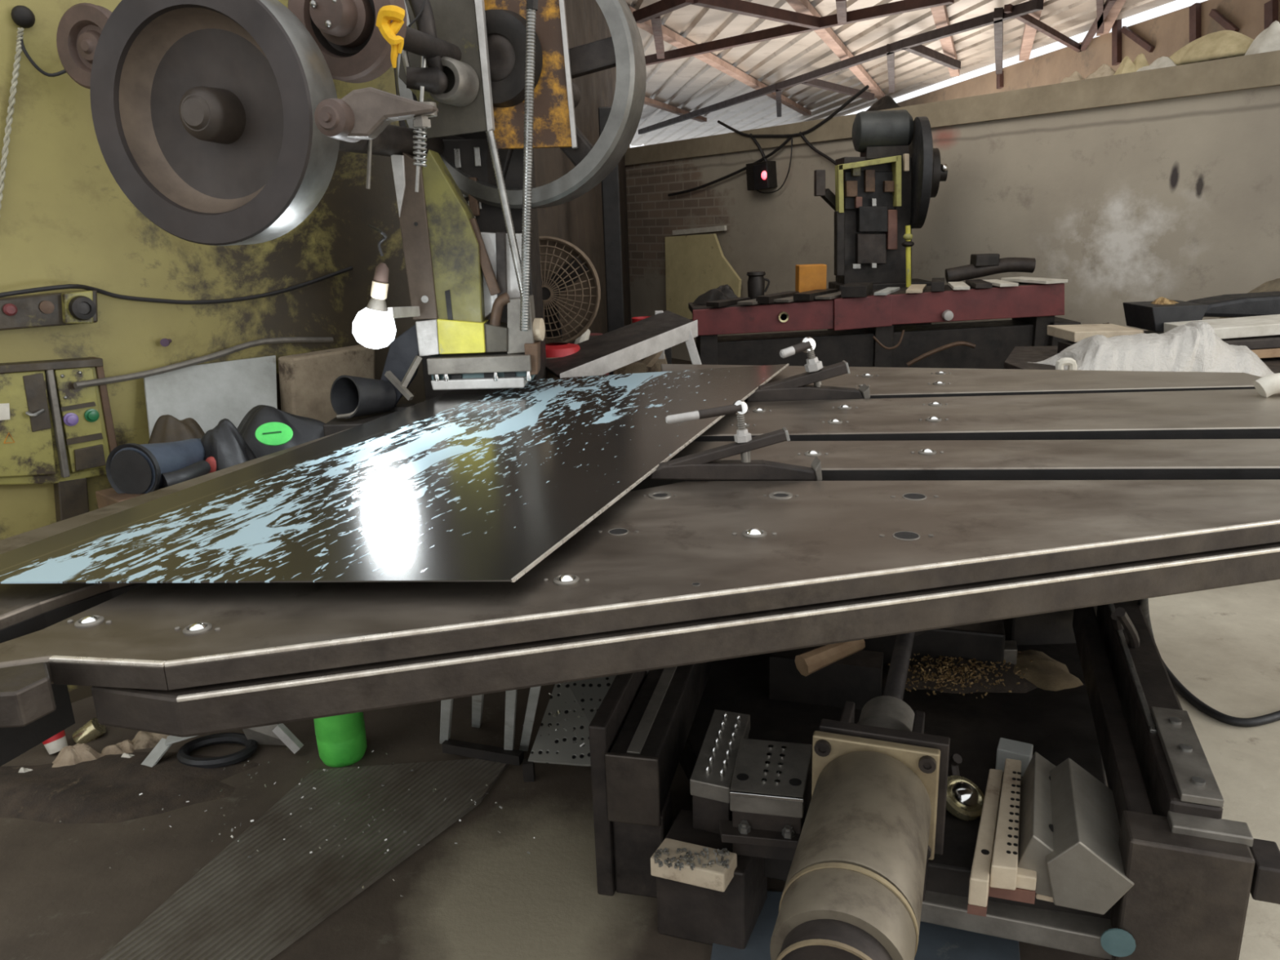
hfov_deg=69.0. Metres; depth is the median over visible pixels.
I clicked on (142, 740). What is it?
scrap
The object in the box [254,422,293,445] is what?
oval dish
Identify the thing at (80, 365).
hood
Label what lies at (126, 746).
scrap
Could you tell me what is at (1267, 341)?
plank
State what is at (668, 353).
crate
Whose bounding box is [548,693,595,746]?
chips
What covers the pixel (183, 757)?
ring
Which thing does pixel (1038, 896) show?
block
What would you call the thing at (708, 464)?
clamp
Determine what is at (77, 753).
rag
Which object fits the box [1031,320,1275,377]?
plastic sheet
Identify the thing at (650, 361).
rag
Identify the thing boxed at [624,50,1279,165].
trim
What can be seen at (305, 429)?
rag
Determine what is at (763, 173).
light
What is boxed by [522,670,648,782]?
sheet
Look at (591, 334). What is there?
drum
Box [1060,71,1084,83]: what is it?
bag
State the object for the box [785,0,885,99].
trim
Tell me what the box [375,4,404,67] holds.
rag
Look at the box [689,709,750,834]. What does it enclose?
die
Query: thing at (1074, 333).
plank
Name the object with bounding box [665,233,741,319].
metal panel
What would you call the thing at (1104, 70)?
bag
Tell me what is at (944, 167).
cup
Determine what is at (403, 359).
chute
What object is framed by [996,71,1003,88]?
trim
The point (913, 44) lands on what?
roof truss
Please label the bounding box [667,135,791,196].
cable
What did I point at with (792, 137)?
cable
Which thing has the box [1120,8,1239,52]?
trim
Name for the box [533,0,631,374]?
wall
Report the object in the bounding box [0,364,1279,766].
work table
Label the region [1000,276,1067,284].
plate
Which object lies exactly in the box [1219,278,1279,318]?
rubble heap
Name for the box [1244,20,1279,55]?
bag
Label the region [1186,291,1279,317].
tarpaulin
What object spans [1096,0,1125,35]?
trim
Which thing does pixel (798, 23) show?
roof truss
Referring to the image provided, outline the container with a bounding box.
[313,711,367,767]
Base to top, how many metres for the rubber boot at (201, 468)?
0.060 m
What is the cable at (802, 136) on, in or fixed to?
attached to the cable at (867, 86)
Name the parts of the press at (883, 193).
yellow frame, drive motor, motor plate, yellow post, post knob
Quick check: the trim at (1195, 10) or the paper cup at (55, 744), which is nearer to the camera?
the paper cup at (55, 744)
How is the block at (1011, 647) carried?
on the carriage base
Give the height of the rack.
0.800 m
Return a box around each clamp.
[649,400,822,480]
[745,337,870,401]
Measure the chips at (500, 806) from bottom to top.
0.027 m
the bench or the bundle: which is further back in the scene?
the bench
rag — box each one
[51,742,105,767]
[236,404,325,457]
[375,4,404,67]
[640,351,662,367]
[866,95,900,111]
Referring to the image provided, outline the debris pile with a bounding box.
[0,735,261,823]
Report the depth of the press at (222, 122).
2.62 m
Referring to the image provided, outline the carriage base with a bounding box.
[588,600,1279,959]
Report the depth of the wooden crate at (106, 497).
2.43 m
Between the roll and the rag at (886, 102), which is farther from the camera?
the rag at (886, 102)
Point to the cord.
(16, 65)
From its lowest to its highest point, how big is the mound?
0.045 m
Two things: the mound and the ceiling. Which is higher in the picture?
the ceiling
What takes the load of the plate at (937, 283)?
on the bench
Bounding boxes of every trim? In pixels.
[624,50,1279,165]
[628,6,811,115]
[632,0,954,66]
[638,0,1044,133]
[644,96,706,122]
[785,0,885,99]
[930,4,959,76]
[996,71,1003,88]
[1004,0,1116,52]
[1018,0,1044,61]
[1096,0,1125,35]
[1111,19,1121,65]
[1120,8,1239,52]
[1189,2,1201,42]
[1264,0,1278,29]
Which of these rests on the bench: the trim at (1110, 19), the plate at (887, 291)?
the plate at (887, 291)
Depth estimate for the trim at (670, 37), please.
12.70 m
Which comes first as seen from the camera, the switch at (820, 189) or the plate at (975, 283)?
the plate at (975, 283)
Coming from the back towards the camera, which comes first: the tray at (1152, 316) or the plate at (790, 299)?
the plate at (790, 299)
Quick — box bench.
[688,281,1080,368]
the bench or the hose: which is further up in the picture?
the bench
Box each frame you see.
[0,0,425,702]
[439,685,541,765]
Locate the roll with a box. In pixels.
[945,257,1035,283]
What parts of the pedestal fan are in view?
fan blade, fan blade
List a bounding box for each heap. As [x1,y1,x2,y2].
[692,284,737,304]
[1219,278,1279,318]
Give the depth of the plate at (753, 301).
6.10 m
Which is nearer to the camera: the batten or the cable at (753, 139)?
the cable at (753, 139)
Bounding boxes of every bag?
[200,418,256,472]
[569,328,604,375]
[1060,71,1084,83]
[1084,63,1115,79]
[1113,53,1149,75]
[1136,56,1177,71]
[1168,30,1253,65]
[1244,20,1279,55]
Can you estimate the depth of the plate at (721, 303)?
6.18 m
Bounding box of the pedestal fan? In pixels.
[538,235,600,343]
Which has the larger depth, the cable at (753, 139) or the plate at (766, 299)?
the cable at (753, 139)
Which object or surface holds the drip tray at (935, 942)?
on the floor
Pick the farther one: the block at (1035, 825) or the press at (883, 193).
the press at (883, 193)
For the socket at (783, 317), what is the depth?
6.13 m
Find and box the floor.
[0,358,1279,959]
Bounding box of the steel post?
[598,106,624,374]
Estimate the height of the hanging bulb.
0.331 m
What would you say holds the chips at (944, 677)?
on the mound
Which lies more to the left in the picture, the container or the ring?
the ring
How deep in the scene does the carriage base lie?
2.02 m
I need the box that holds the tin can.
[72,718,106,743]
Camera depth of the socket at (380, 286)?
2.48 m
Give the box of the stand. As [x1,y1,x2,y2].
[545,310,702,377]
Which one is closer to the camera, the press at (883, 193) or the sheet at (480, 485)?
the sheet at (480, 485)
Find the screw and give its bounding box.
[883,630,925,700]
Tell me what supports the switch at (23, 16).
attached to the frame at (65, 219)
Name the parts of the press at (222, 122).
dish, hanging rod, rocker arm, link rod, spring rod, spring seat, plate, stripper plate, lever, lever, threaded rod, threaded rod, yellow plate, knob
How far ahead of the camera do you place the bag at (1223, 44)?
5.53 m
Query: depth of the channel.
2.78 m
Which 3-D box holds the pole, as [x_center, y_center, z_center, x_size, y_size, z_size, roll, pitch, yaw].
[-1.491,-0.432,3.263,0.050,0.082,0.934,10,20,37]
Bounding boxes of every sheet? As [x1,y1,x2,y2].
[0,363,788,583]
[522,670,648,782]
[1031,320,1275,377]
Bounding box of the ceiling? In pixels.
[625,0,1175,146]
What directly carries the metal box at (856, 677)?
on the carriage base
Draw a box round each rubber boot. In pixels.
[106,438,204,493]
[161,460,210,488]
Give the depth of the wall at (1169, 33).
11.26 m
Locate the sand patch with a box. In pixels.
[1013,649,1083,691]
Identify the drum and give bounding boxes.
[589,333,608,374]
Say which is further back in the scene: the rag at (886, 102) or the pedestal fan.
the rag at (886, 102)
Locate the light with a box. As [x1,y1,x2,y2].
[760,170,766,179]
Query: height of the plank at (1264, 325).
0.080 m
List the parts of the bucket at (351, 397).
bucket handle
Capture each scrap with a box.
[101,739,134,755]
[121,752,134,757]
[131,730,168,749]
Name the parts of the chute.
post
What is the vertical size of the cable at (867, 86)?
0.323 m
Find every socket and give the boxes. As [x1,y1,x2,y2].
[370,262,388,299]
[780,313,786,319]
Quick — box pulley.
[56,2,111,88]
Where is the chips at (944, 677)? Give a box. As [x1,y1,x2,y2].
[888,651,1031,697]
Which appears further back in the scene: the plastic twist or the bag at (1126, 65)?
the bag at (1126, 65)
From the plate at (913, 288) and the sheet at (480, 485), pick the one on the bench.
the plate at (913, 288)
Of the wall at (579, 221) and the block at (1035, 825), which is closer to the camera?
the block at (1035, 825)
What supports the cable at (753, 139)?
attached to the switch box at (760, 175)
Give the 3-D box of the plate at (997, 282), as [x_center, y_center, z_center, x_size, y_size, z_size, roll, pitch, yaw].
[2.344,-1.288,6.088,0.115,0.020,0.400,-1,16,2]
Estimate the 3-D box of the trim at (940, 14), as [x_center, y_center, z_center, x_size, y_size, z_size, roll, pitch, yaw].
[3.859,-5.499,11.697,0.130,0.080,5.984,4,16,20]
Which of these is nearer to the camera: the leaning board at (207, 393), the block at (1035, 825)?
the block at (1035, 825)
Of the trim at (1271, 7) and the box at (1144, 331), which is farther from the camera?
the trim at (1271, 7)
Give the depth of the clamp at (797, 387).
2.90 m
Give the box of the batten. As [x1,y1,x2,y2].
[672,225,726,235]
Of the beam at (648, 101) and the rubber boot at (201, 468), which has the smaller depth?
the rubber boot at (201, 468)
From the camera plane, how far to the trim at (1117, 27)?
11.01 m
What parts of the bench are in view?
leg, panel, panel, leg, rusty chain, panel, leg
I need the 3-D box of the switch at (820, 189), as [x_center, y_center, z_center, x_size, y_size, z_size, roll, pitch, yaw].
[1.383,-2.096,6.766,0.240,0.304,0.135,-2,15,0]
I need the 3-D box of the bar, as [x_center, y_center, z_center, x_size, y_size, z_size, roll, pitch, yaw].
[0.895,0.709,1.881,0.150,0.149,0.298,4,17,20]
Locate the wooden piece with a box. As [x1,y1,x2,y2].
[795,639,865,676]
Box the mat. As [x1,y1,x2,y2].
[99,758,508,959]
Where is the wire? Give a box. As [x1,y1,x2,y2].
[18,31,66,76]
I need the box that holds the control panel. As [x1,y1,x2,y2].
[0,356,117,522]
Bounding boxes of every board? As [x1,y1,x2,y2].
[143,355,277,438]
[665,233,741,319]
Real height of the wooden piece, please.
0.071 m
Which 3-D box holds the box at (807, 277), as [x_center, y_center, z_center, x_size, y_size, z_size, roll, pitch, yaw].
[1.174,-1.373,6.402,0.190,0.210,0.140,-2,16,0]
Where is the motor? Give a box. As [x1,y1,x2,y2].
[769,695,950,959]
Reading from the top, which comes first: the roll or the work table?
the roll
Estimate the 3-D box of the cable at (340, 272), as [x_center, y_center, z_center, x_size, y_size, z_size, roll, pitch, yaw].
[-1.543,-0.645,3.182,0.089,0.103,1.298,9,19,36]
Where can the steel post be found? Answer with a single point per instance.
(611, 184)
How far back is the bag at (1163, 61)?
5.82 m
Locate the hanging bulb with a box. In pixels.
[351,224,420,349]
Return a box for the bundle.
[147,414,204,444]
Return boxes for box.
[278,344,374,423]
[746,160,777,190]
[768,645,883,710]
[795,263,826,292]
[1143,330,1164,333]
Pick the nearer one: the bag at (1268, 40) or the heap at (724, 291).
the bag at (1268, 40)
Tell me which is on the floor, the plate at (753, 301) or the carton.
the carton
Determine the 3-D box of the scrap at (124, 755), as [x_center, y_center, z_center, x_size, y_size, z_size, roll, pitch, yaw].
[-1.536,0.827,2.784,0.064,0.023,0.045,-2,16,0]
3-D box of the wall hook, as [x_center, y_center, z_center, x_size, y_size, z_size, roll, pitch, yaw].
[-1.611,-0.471,3.172,0.028,0.028,0.055,-4,16,-9]
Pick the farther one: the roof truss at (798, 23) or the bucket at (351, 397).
the roof truss at (798, 23)
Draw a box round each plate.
[706,297,750,306]
[737,298,757,305]
[755,291,799,303]
[773,296,796,302]
[793,288,838,301]
[814,291,840,299]
[840,281,872,297]
[873,287,899,295]
[906,284,926,293]
[931,277,944,291]
[947,281,969,289]
[965,279,992,288]
[983,279,1018,286]
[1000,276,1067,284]
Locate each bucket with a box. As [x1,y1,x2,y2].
[330,375,395,418]
[631,315,650,323]
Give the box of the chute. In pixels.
[380,324,422,410]
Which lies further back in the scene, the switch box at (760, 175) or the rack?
the switch box at (760, 175)
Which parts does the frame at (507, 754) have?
leg, leg, foot rail, leg, leg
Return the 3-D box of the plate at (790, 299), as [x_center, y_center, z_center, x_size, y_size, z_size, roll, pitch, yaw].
[1.049,-1.222,6.247,0.120,0.018,0.460,9,19,35]
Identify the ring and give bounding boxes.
[176,732,257,768]
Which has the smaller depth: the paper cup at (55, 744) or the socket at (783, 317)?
the paper cup at (55, 744)
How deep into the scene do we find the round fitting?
2.07 m
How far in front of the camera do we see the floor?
2.35 m
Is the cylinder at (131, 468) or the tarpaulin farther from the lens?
the tarpaulin
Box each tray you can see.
[710,890,1020,959]
[1122,297,1208,332]
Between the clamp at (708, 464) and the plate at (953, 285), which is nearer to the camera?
the clamp at (708, 464)
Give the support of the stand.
on the floor
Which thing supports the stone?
on the debris pile
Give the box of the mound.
[882,657,1036,693]
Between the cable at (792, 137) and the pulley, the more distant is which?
the cable at (792, 137)
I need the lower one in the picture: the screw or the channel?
the channel
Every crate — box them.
[95,472,210,508]
[323,410,397,436]
[664,346,671,364]
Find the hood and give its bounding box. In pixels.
[0,357,103,373]
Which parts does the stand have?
leg, leg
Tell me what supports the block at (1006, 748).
on the carriage base
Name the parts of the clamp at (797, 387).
handle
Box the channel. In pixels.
[242,723,303,754]
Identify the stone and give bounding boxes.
[18,767,32,773]
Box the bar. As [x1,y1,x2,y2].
[1045,757,1134,914]
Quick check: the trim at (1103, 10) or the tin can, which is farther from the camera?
the trim at (1103, 10)
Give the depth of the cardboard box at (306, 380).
3.48 m
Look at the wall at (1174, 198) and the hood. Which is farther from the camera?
the wall at (1174, 198)
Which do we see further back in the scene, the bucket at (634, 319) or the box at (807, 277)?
the box at (807, 277)
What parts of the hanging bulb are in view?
glass bulb, cord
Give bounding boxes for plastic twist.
[1055,357,1076,369]
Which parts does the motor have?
motor, mount plate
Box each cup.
[42,729,67,754]
[940,164,948,172]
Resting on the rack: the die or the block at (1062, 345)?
the block at (1062, 345)
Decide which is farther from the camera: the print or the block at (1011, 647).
the print
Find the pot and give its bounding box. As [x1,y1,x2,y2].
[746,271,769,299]
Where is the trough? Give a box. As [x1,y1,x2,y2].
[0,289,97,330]
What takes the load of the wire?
attached to the frame at (65, 219)
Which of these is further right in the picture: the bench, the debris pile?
the bench
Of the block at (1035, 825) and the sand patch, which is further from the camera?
the sand patch
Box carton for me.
[613,354,667,374]
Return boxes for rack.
[1004,346,1279,373]
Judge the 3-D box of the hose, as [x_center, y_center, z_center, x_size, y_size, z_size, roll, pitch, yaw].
[1.584,0.437,2.799,0.818,0.566,0.437,-8,17,-22]
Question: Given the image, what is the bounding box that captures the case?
[969,253,999,266]
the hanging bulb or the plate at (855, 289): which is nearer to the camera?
the hanging bulb
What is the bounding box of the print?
[42,729,65,744]
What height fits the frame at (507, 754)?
0.462 m
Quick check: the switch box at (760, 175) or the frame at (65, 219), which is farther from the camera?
the switch box at (760, 175)
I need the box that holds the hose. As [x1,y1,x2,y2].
[1137,598,1279,727]
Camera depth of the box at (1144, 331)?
4.70 m
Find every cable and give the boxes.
[0,266,353,304]
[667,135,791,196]
[717,84,869,137]
[749,133,767,160]
[756,137,792,193]
[798,131,835,164]
[1111,607,1139,648]
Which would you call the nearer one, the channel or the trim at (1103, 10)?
the channel
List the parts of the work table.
support arm, bed plate, bed plate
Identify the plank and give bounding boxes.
[1047,324,1143,342]
[1164,314,1279,338]
[1221,334,1279,349]
[1250,347,1279,358]
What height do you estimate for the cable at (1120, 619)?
0.325 m
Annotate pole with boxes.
[73,337,333,388]
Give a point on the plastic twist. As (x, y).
(1072, 364)
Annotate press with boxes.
[89,0,646,400]
[813,109,948,329]
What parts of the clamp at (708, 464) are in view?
handle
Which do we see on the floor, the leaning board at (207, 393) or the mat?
the mat
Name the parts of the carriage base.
rail plate, rail, beige strip, beige strip, rail, rail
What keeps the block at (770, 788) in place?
on the carriage base
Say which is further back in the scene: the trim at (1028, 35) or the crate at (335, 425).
the trim at (1028, 35)
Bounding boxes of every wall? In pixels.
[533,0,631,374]
[625,84,1279,360]
[896,0,1279,106]
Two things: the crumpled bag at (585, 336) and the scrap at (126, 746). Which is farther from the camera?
the crumpled bag at (585, 336)
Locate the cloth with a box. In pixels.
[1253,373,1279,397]
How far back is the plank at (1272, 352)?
4.18 m
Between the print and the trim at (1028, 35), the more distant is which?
the trim at (1028, 35)
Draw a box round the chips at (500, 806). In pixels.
[59,724,535,897]
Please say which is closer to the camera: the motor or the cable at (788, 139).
the motor
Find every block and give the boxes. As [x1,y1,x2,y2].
[719,737,812,861]
[995,737,1033,776]
[1003,640,1017,664]
[1017,751,1055,897]
[1035,893,1053,902]
[1057,341,1075,353]
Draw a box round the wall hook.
[160,337,171,346]
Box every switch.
[10,4,35,28]
[813,169,835,211]
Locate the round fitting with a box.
[946,753,984,821]
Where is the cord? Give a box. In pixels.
[0,27,24,209]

